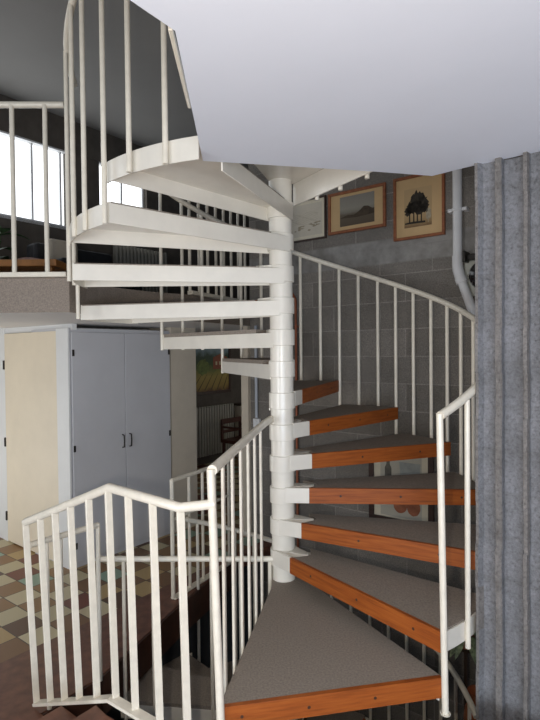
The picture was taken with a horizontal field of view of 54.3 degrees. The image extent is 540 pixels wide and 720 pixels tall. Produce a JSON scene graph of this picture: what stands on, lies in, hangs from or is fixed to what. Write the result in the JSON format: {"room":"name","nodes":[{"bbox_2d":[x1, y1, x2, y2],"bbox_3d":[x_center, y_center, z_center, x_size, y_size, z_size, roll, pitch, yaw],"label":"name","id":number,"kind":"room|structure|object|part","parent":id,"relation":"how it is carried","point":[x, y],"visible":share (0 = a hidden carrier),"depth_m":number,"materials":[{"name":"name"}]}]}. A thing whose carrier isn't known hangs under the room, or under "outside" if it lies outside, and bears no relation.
{"room":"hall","nodes":[
{"label":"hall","id":0,"kind":"room"},
{"bbox_2d":[3,331,58,559],"bbox_3d":[-2.253,0.776,4.991,0.980,2.070,0.051,0,1,37],"label":"door","id":1,"kind":"structure","parent":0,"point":[29,364],"depth_m":4.96,"materials":[{"name":"beige paint"}]},
{"bbox_2d":[4,706,75,719],"bbox_3d":[-2.118,1.867,0.995,0.590,0.417,3.738,0,1,38],"label":"steps","id":2,"kind":"structure","parent":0,"point":[28,713],"depth_m":2.55,"materials":[{"name":"brown tile"}]},
{"bbox_2d":[22,483,214,719],"bbox_3d":[-0.730,1.131,2.318,1.205,1.214,0.118,0,1,32],"label":"guardrail","id":3,"kind":"object","parent":2,"relation":"attached to","point":[132,709],"visible":1,"depth_m":2.27,"materials":[{"name":"white metal"}]},
{"bbox_3d":[-0.761,1.595,2.340,1.052,0.286,0.059,0,1,36],"label":"rail","id":4,"kind":"part","parent":3,"relation":"part of","materials":[{"name":"white metal"}]},
{"bbox_3d":[-0.738,0.678,2.300,1.202,0.308,0.113,0,1,31],"label":"handrail","id":5,"kind":"part","parent":3,"relation":"part of","materials":[{"name":"white metal"}]},
{"bbox_2d":[73,705,113,719],"bbox_3d":[-0.143,1.638,-0.738,7.500,0.170,6.074,-1,1,0],"label":"platform","id":6,"kind":"object","parent":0,"point":[94,713],"visible":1,"depth_m":2.23,"materials":[{"name":"brown tile"}]},
{"bbox_2d":[0,0,247,168],"bbox_3d":[-0.393,-3.134,3.618,7.699,0.080,12.199,0,1,38],"label":"ceiling","id":7,"kind":"structure","parent":0,"point":[31,31],"depth_m":5.58,"materials":[{"name":"grey paint"}]},
{"bbox_2d":[0,278,249,331],"bbox_3d":[-1.485,-0.445,5.774,3.642,0.213,9.959,0,1,41],"label":"floor","id":8,"kind":"structure","parent":0,"point":[24,302],"depth_m":3.59,"materials":[{"name":"paint"}]},
{"bbox_2d":[0,226,30,259],"bbox_3d":[-2.900,-0.970,5.539,0.610,0.873,0.570,0,1,24],"label":"potted plant","id":9,"kind":"object","parent":8,"relation":"on","point":[2,230],"visible":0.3,"depth_m":5.59,"materials":[{"name":"green plant"}]},
{"bbox_2d":[0,101,66,277],"bbox_3d":[-2.887,-1.043,3.226,3.265,1.097,0.058,-1,1,-1],"label":"balcony railing","id":10,"kind":"object","parent":8,"relation":"on","point":[11,105],"visible":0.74,"depth_m":3.22,"materials":[{"name":"white metal"}]},
{"bbox_3d":[-2.892,-1.559,3.213,3.265,0.065,0.038,-1,1,-1],"label":"handrail","id":11,"kind":"part","parent":10,"relation":"part of","materials":[{"name":"white metal"}]},
{"bbox_3d":[-2.882,-0.510,3.232,3.265,0.032,0.050,-1,1,-1],"label":"rail","id":12,"kind":"part","parent":10,"relation":"part of","materials":[{"name":"white metal"}]},
{"bbox_2d":[0,259,71,271],"bbox_3d":[-2.666,-0.704,4.934,1.560,0.370,0.560,-1,1,0],"label":"coffee table","id":13,"kind":"object","parent":8,"relation":"on","point":[23,265],"visible":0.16,"depth_m":4.68,"materials":[{"name":"orange wood"}]},
{"bbox_2d":[0,257,62,261],"bbox_3d":[-2.218,-0.914,4.905,0.500,0.039,0.250,-1,1,0],"label":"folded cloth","id":14,"kind":"object","parent":13,"relation":"on","point":[25,257],"visible":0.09,"depth_m":4.78,"materials":[{"name":"brown fabric"}]},
{"bbox_2d":[27,242,141,290],"bbox_3d":[-2.198,-0.953,6.277,0.800,0.800,1.080,0,1,38],"label":"sofa","id":15,"kind":"object","parent":8,"relation":"on","point":[34,250],"visible":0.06,"depth_m":6.41,"materials":[{"name":"black fabric"}]},
{"bbox_3d":[-2.484,-0.923,5.892,0.780,0.360,0.120,0,1,38],"label":"armrest","id":16,"kind":"part","parent":15,"relation":"part of","materials":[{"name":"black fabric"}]},
{"bbox_2d":[49,239,77,265],"bbox_3d":[-2.417,-1.198,6.124,0.120,0.380,0.380,0,1,38],"label":"cushion","id":17,"kind":"object","parent":15,"relation":"on","point":[57,247],"visible":0.26,"depth_m":6.03,"materials":[{"name":"grey fabric"}]},
{"bbox_3d":[-2.428,-1.079,6.453,0.220,0.550,1.040,0,1,38],"label":"backrest","id":18,"kind":"part","parent":15,"relation":"part of","materials":[{"name":"black fabric"}]},
{"bbox_3d":[-1.896,-0.943,6.650,0.780,0.360,0.120,0,1,38],"label":"armrest","id":19,"kind":"part","parent":15,"relation":"part of","materials":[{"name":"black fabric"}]},
{"bbox_2d":[187,200,246,300],"bbox_3d":[-0.454,-1.005,4.764,0.050,0.914,1.022,0,1,24],"label":"balcony railing","id":20,"kind":"object","parent":8,"relation":"on","point":[190,292],"visible":0.38,"depth_m":4.70,"materials":[{"name":"white metal"}]},
{"bbox_3d":[-0.450,-0.564,4.771,0.050,0.030,0.998,0,1,24],"label":"rail","id":21,"kind":"part","parent":20,"relation":"part of","materials":[{"name":"white metal"}]},
{"bbox_2d":[0,94,249,464],"bbox_3d":[-3.405,-0.646,6.019,0.210,4.920,12.199,0,1,38],"label":"wall","id":22,"kind":"structure","parent":0,"point":[27,121],"depth_m":7.14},
{"bbox_2d":[0,334,4,538],"bbox_3d":[-3.029,0.775,5.606,0.880,2.085,0.040,0,1,38],"label":"door","id":23,"kind":"structure","parent":22,"relation":"in","point":[2,533],"depth_m":5.35,"materials":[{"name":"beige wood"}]},
{"bbox_2d":[0,130,65,229],"bbox_3d":[-4.907,-2.136,4.019,0.120,1.040,7.260,0,1,38],"label":"window","id":24,"kind":"structure","parent":22,"relation":"in","point":[28,153],"depth_m":6.54,"materials":[{"name":"white glass"}]},
{"bbox_2d":[0,324,76,540],"bbox_3d":[-2.542,0.751,5.239,2.140,2.137,0.070,0,1,38],"label":"trim","id":25,"kind":"structure","parent":22,"relation":"attached to","point":[3,331],"depth_m":5.28,"materials":[{"name":"white wood"}]},
{"bbox_2d":[99,162,143,207],"bbox_3d":[-2.137,-2.228,7.589,0.120,1.040,0.820,0,1,38],"label":"window","id":26,"kind":"structure","parent":22,"relation":"in","point":[117,192],"depth_m":7.64,"materials":[{"name":"white glass"}]},
{"bbox_2d":[113,245,167,292],"bbox_3d":[-1.894,-1.212,7.712,0.120,0.820,0.950,0,1,38],"label":"radiator","id":27,"kind":"object","parent":22,"relation":"attached to","point":[121,254],"visible":0.37,"depth_m":7.62,"materials":[{"name":"metal"}]},
{"bbox_2d":[196,348,230,395],"bbox_3d":[-1.133,0.141,8.776,0.025,0.880,1.410,0,1,38],"label":"landscape painting","id":28,"kind":"object","parent":22,"relation":"attached to","point":[210,379],"visible":0.44,"depth_m":8.95,"materials":[{"name":"paint"}]},
{"bbox_2d":[196,403,233,457],"bbox_3d":[-1.033,1.235,8.835,0.120,0.930,1.180,0,1,38],"label":"radiator","id":29,"kind":"object","parent":22,"relation":"attached to","point":[208,418],"visible":0.51,"depth_m":8.83,"materials":[{"name":"metal"}]},
{"bbox_2d":[0,456,271,719],"bbox_3d":[-1.252,1.861,5.553,3.800,0.120,9.999,0,1,38],"label":"floor","id":30,"kind":"structure","parent":0,"point":[16,694],"depth_m":3.93,"materials":[{"name":"tile"}]},
{"bbox_2d":[30,522,101,709],"bbox_3d":[-1.101,1.389,2.876,0.032,0.917,0.403,0,1,40],"label":"guardrail","id":31,"kind":"object","parent":30,"relation":"on","point":[96,525],"visible":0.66,"depth_m":3.00,"materials":[{"name":"white metal"}]},
{"bbox_3d":[-1.110,0.948,2.863,0.032,0.034,0.391,0,1,40],"label":"handrail","id":32,"kind":"part","parent":31,"relation":"part of","materials":[{"name":"white metal"}]},
{"bbox_2d":[31,328,170,569],"bbox_3d":[-1.608,0.761,5.183,0.684,2.100,1.156,0,1,38],"label":"tall cabinet","id":33,"kind":"object","parent":30,"relation":"on","point":[114,424],"visible":0.7,"depth_m":4.88,"materials":[{"name":"grey paint"}]},
{"bbox_3d":[-1.798,0.773,4.608,0.188,2.100,0.015,0,1,38],"label":"panel","id":34,"kind":"part","parent":33,"relation":"part of","materials":[{"name":"white wood"}]},
{"bbox_3d":[-1.542,0.755,4.785,0.020,2.005,0.548,0,1,38],"label":"door","id":35,"kind":"part","parent":33,"relation":"part of","materials":[{"name":"grey paint"}]},
{"bbox_3d":[-1.202,0.744,5.224,0.020,2.005,0.551,0,1,38],"label":"door","id":36,"kind":"part","parent":33,"relation":"part of","materials":[{"name":"grey paint"}]},
{"bbox_2d":[170,461,231,599],"bbox_3d":[-0.554,1.351,4.334,0.050,0.924,0.795,0,1,29],"label":"guardrail","id":37,"kind":"object","parent":30,"relation":"on","point":[204,577],"visible":0.68,"depth_m":4.18,"materials":[{"name":"white metal"}]},
{"bbox_3d":[-0.557,0.906,4.328,0.032,0.034,0.768,0,1,29],"label":"handrail","id":38,"kind":"part","parent":37,"relation":"part of","materials":[{"name":"white metal"}]},
{"bbox_3d":[-0.554,1.206,4.333,0.022,0.022,0.768,0,1,29],"label":"rail","id":39,"kind":"part","parent":37,"relation":"part of","materials":[{"name":"white metal"}]},
{"bbox_3d":[-0.548,1.806,4.344,0.050,0.014,0.768,0,1,29],"label":"rail","id":40,"kind":"part","parent":37,"relation":"part of","materials":[{"name":"white metal"}]},
{"bbox_2d":[220,416,241,466],"bbox_3d":[-0.467,1.348,8.601,0.480,0.780,0.480,0,1,38],"label":"chair","id":41,"kind":"object","parent":30,"relation":"on","point":[232,440],"visible":0.59,"depth_m":8.56,"materials":[{"name":"red wood"}]},
{"bbox_3d":[-0.778,1.132,8.558,0.040,0.340,0.040,0,1,38],"label":"post","id":42,"kind":"part","parent":41,"relation":"part of","materials":[{"name":"red wood"}]},
{"bbox_3d":[-0.746,1.532,8.569,0.040,0.420,0.040,0,1,38],"label":"leg","id":43,"kind":"part","parent":41,"relation":"part of","materials":[{"name":"red wood"}]},
{"bbox_3d":[-0.468,1.313,8.601,0.480,0.050,0.480,0,1,38],"label":"seat","id":44,"kind":"part","parent":41,"relation":"part of","materials":[{"name":"red wood"}]},
{"bbox_3d":[-0.643,1.163,8.733,0.030,0.050,0.400,0,1,38],"label":"rail","id":45,"kind":"part","parent":41,"relation":"part of","materials":[{"name":"red wood"}]},
{"bbox_3d":[-0.645,0.998,8.730,0.040,0.080,0.440,0,1,38],"label":"rail","id":46,"kind":"part","parent":41,"relation":"part of","materials":[{"name":"red wood"}]},
{"bbox_3d":[-0.597,1.088,8.417,0.460,0.030,0.040,0,1,38],"label":"armrest","id":47,"kind":"part","parent":41,"relation":"part of","materials":[{"name":"red wood"}]},
{"bbox_3d":[-0.508,1.123,8.906,0.040,0.340,0.040,0,1,38],"label":"post","id":48,"kind":"part","parent":41,"relation":"part of","materials":[{"name":"red wood"}]},
{"bbox_2d":[234,403,241,456],"bbox_3d":[-0.343,1.247,9.439,0.450,0.950,0.480,0,1,38],"label":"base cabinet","id":49,"kind":"object","parent":30,"relation":"on","point":[237,406],"visible":0.08,"depth_m":9.34,"materials":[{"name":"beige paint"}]},
{"bbox_2d":[149,327,197,531],"bbox_3d":[-1.042,0.727,5.705,0.338,2.137,0.355,0,1,38],"label":"wall","id":50,"kind":"structure","parent":0,"point":[183,420],"depth_m":5.59,"materials":[{"name":"beige paint"}]},
{"bbox_2d":[106,564,252,719],"bbox_3d":[-1.126,3.068,5.108,2.313,2.280,6.154,-1,1,-16],"label":"wall","id":51,"kind":"structure","parent":0,"point":[174,651],"depth_m":4.86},
{"bbox_2d":[42,562,237,716],"bbox_3d":[-0.723,1.950,3.772,0.092,0.235,2.310,0,1,23],"label":"trim","id":52,"kind":"structure","parent":51,"relation":"attached to","point":[199,601],"depth_m":3.56,"materials":[{"name":"brown wood"}]},
{"bbox_2d":[131,0,539,175],"bbox_3d":[-1.118,-0.919,-0.674,9.600,0.260,6.294,-1,1,0],"label":"ceiling","id":53,"kind":"structure","parent":0,"point":[415,87],"depth_m":1.58,"materials":[{"name":"white paint"}]},
{"bbox_2d":[168,26,190,107],"bbox_3d":[-0.290,-0.940,1.719,0.013,0.020,0.480,-1,1,-2],"label":"trim","id":54,"kind":"structure","parent":53,"relation":"attached to","point":[170,30],"depth_m":1.66,"materials":[{"name":"white paint"}]},
{"bbox_2d":[248,151,539,719],"bbox_3d":[1.500,0.539,4.143,4.130,7.320,0.200,0,1,38],"label":"wall","id":55,"kind":"structure","parent":0,"point":[423,264],"depth_m":4.44,"materials":[{"name":"concrete"}]},
{"bbox_2d":[241,326,251,536],"bbox_3d":[-0.202,0.725,5.392,0.090,2.137,0.160,0,1,38],"label":"trim","id":56,"kind":"structure","parent":55,"relation":"attached to","point":[245,380],"depth_m":5.33,"materials":[{"name":"beige paint"}]},
{"bbox_2d":[254,326,257,417],"bbox_3d":[-0.138,0.116,5.251,0.032,0.917,0.030,-1,1,0],"label":"conduit","id":57,"kind":"object","parent":55,"relation":"attached to","point":[255,327],"visible":0.69,"depth_m":5.24,"materials":[{"name":"grey metal"}]},
{"bbox_2d":[253,418,260,426],"bbox_3d":[-0.133,0.630,5.261,0.080,0.090,0.038,0,1,38],"label":"wall socket","id":58,"kind":"object","parent":55,"relation":"attached to","point":[256,421],"visible":0.75,"depth_m":5.25,"materials":[{"name":"white plastic"}]},
{"bbox_2d":[293,293,298,547],"bbox_3d":[0.244,1.416,4.985,0.082,4.960,0.044,0,1,38],"label":"copper pipe","id":59,"kind":"object","parent":55,"relation":"attached to","point":[296,326],"visible":0.35,"depth_m":4.93,"materials":[{"name":"metal"}]},
{"bbox_2d":[292,195,326,242],"bbox_3d":[0.331,-1.288,4.859,0.434,0.380,0.025,0,1,38],"label":"framed picture","id":60,"kind":"object","parent":55,"relation":"attached to","point":[309,223],"visible":0.89,"depth_m":4.83,"materials":[{"name":"paper"}]},
{"bbox_2d":[292,201,321,237],"bbox_3d":[0.334,-1.288,4.857,0.340,0.290,0.001,0,1,38],"label":"print","id":61,"kind":"object","parent":60,"relation":"attached to","point":[307,221],"depth_m":4.84,"materials":[{"name":"grey paper"}]},
{"bbox_2d":[328,182,386,235],"bbox_3d":[0.742,-1.292,4.540,0.554,0.362,0.025,0,1,38],"label":"framed picture","id":62,"kind":"object","parent":55,"relation":"attached to","point":[362,208],"visible":1,"depth_m":4.53,"materials":[{"name":"orange wood"}]},
{"bbox_2d":[340,191,373,226],"bbox_3d":[0.747,-1.296,4.537,0.332,0.256,0.001,0,1,38],"label":"print","id":63,"kind":"object","parent":62,"relation":"attached to","point":[356,207],"depth_m":4.53},
{"bbox_2d":[369,457,434,521],"bbox_3d":[1.074,1.019,4.342,0.565,0.680,0.025,0,1,38],"label":"framed picture","id":64,"kind":"object","parent":55,"relation":"attached to","point":[421,465],"visible":0.33,"depth_m":4.33},
{"bbox_2d":[380,458,421,520],"bbox_3d":[1.076,1.019,4.341,0.360,0.560,0.001,0,1,38],"label":"print","id":65,"kind":"object","parent":64,"relation":"attached to","point":[411,466],"depth_m":4.34},
{"bbox_2d":[393,173,445,241],"bbox_3d":[1.184,-1.226,4.199,0.423,0.508,0.025,0,1,38],"label":"framed picture","id":66,"kind":"object","parent":55,"relation":"attached to","point":[418,200],"visible":0.91,"depth_m":4.20,"materials":[{"name":"beige paper"}]},
{"bbox_2d":[404,185,431,228],"bbox_3d":[1.179,-1.220,4.204,0.227,0.308,0.001,0,1,38],"label":"print","id":67,"kind":"object","parent":66,"relation":"attached to","point":[417,198],"depth_m":4.20,"materials":[{"name":"grey paper"}]},
{"bbox_2d":[448,169,474,314],"bbox_3d":[1.501,-1.507,3.899,0.367,3.181,0.100,0,1,38],"label":"drain pipe","id":68,"kind":"object","parent":55,"relation":"attached to","point":[461,279],"visible":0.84,"depth_m":3.94,"materials":[{"name":"grey plastic"}]},
{"bbox_2d":[462,251,474,295],"bbox_3d":[1.537,-0.642,3.848,0.283,0.330,0.173,0,1,38],"label":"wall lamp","id":69,"kind":"object","parent":55,"relation":"attached to","point":[468,259],"visible":0.3,"depth_m":3.92,"materials":[{"name":"metal"}]},
{"bbox_3d":[1.574,-0.613,3.915,0.260,0.270,0.022,0,1,38],"label":"plate","id":70,"kind":"part","parent":69,"relation":"part of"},
{"bbox_2d":[475,152,539,719],"bbox_3d":[1.670,1.687,1.923,1.734,5.100,0.251,0,1,38],"label":"wall","id":71,"kind":"structure","parent":0,"point":[507,192],"depth_m":2.27,"materials":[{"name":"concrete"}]},
{"bbox_3d":[-0.616,4.313,1.774,8.500,0.100,11.000,-1,1,0],"label":"floor","id":72,"kind":"structure","parent":0,"visible":0},
{"bbox_2d":[63,0,475,719],"bbox_3d":[0.050,1.044,3.214,2.479,6.371,2.385,-1,1,0],"label":"spiral staircase","id":73,"kind":"structure","parent":72,"relation":"on","point":[307,655],"depth_m":2.90,"materials":[{"name":"white metal"}]},
{"bbox_3d":[-0.800,-1.855,2.531,0.219,0.539,1.304,-1,1,-41],"label":"handrail","id":74,"kind":"part","parent":73,"relation":"part of","materials":[{"name":"white metal"}]},
{"bbox_3d":[-1.117,-0.487,3.083,0.023,0.094,0.397,-1,1,-9],"label":"plate","id":75,"kind":"part","parent":73,"relation":"part of","materials":[{"name":"white paint"}]},
{"bbox_3d":[-0.924,-0.671,2.618,0.048,0.094,0.615,-1,1,-37],"label":"plate","id":76,"kind":"part","parent":73,"relation":"part of","materials":[{"name":"white paint"}]},
{"bbox_3d":[-1.108,-0.307,3.642,0.043,0.094,0.614,0,1,21],"label":"plate","id":77,"kind":"part","parent":73,"relation":"part of","materials":[{"name":"white paint"}]},
{"bbox_3d":[-0.533,-0.859,2.265,0.561,0.094,0.042,0,1,33],"label":"plate","id":78,"kind":"part","parent":73,"relation":"part of","materials":[{"name":"white paint"}]},
{"bbox_3d":[-0.501,1.203,3.188,1.098,0.045,0.032,-1,1,0],"label":"guard rail","id":79,"kind":"part","parent":73,"relation":"part of","materials":[{"name":"white metal"}]},
{"bbox_3d":[-0.207,0.961,2.034,0.063,1.086,0.033,-1,1,0],"label":"newel post","id":80,"kind":"part","parent":73,"relation":"part of","materials":[{"name":"white metal"}]},
{"bbox_3d":[-0.111,0.390,2.599,0.046,0.087,1.174,0,1,11],"label":"entry handrail","id":81,"kind":"part","parent":73,"relation":"part of","materials":[{"name":"white metal"}]},
{"bbox_3d":[0.464,-0.543,3.515,1.381,1.545,2.382,-1,1,-41],"label":"handrail","id":82,"kind":"part","parent":73,"relation":"part of","materials":[{"name":"white metal"}]},
{"bbox_3d":[0.418,1.711,3.995,2.176,1.042,0.724,0,1,22],"label":"handrail","id":83,"kind":"part","parent":73,"relation":"part of","materials":[{"name":"white metal"}]},
{"bbox_3d":[0.728,0.857,2.209,0.054,1.268,0.044,-1,1,0],"label":"newel post","id":84,"kind":"part","parent":73,"relation":"part of","materials":[{"name":"white metal"}]},
{"bbox_3d":[0.901,1.195,2.383,0.453,0.086,0.029,-2,1,-44],"label":"plate","id":85,"kind":"part","parent":73,"relation":"part of","materials":[{"name":"white paint"}]},
{"bbox_2d":[450,632,475,707],"bbox_3d":[1.350,3.003,3.639,0.288,2.414,0.288,-1,1,-37],"label":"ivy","id":86,"kind":"object","parent":72,"relation":"on","point":[461,647],"visible":0.23,"depth_m":3.56,"materials":[{"name":"plant"}]},
{"bbox_2d":[463,685,475,719],"bbox_3d":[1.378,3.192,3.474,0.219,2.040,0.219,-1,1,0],"label":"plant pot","id":87,"kind":"object","parent":72,"relation":"on","point":[471,689],"visible":0.24,"depth_m":3.46,"materials":[{"name":"brown metal"}]}
]}

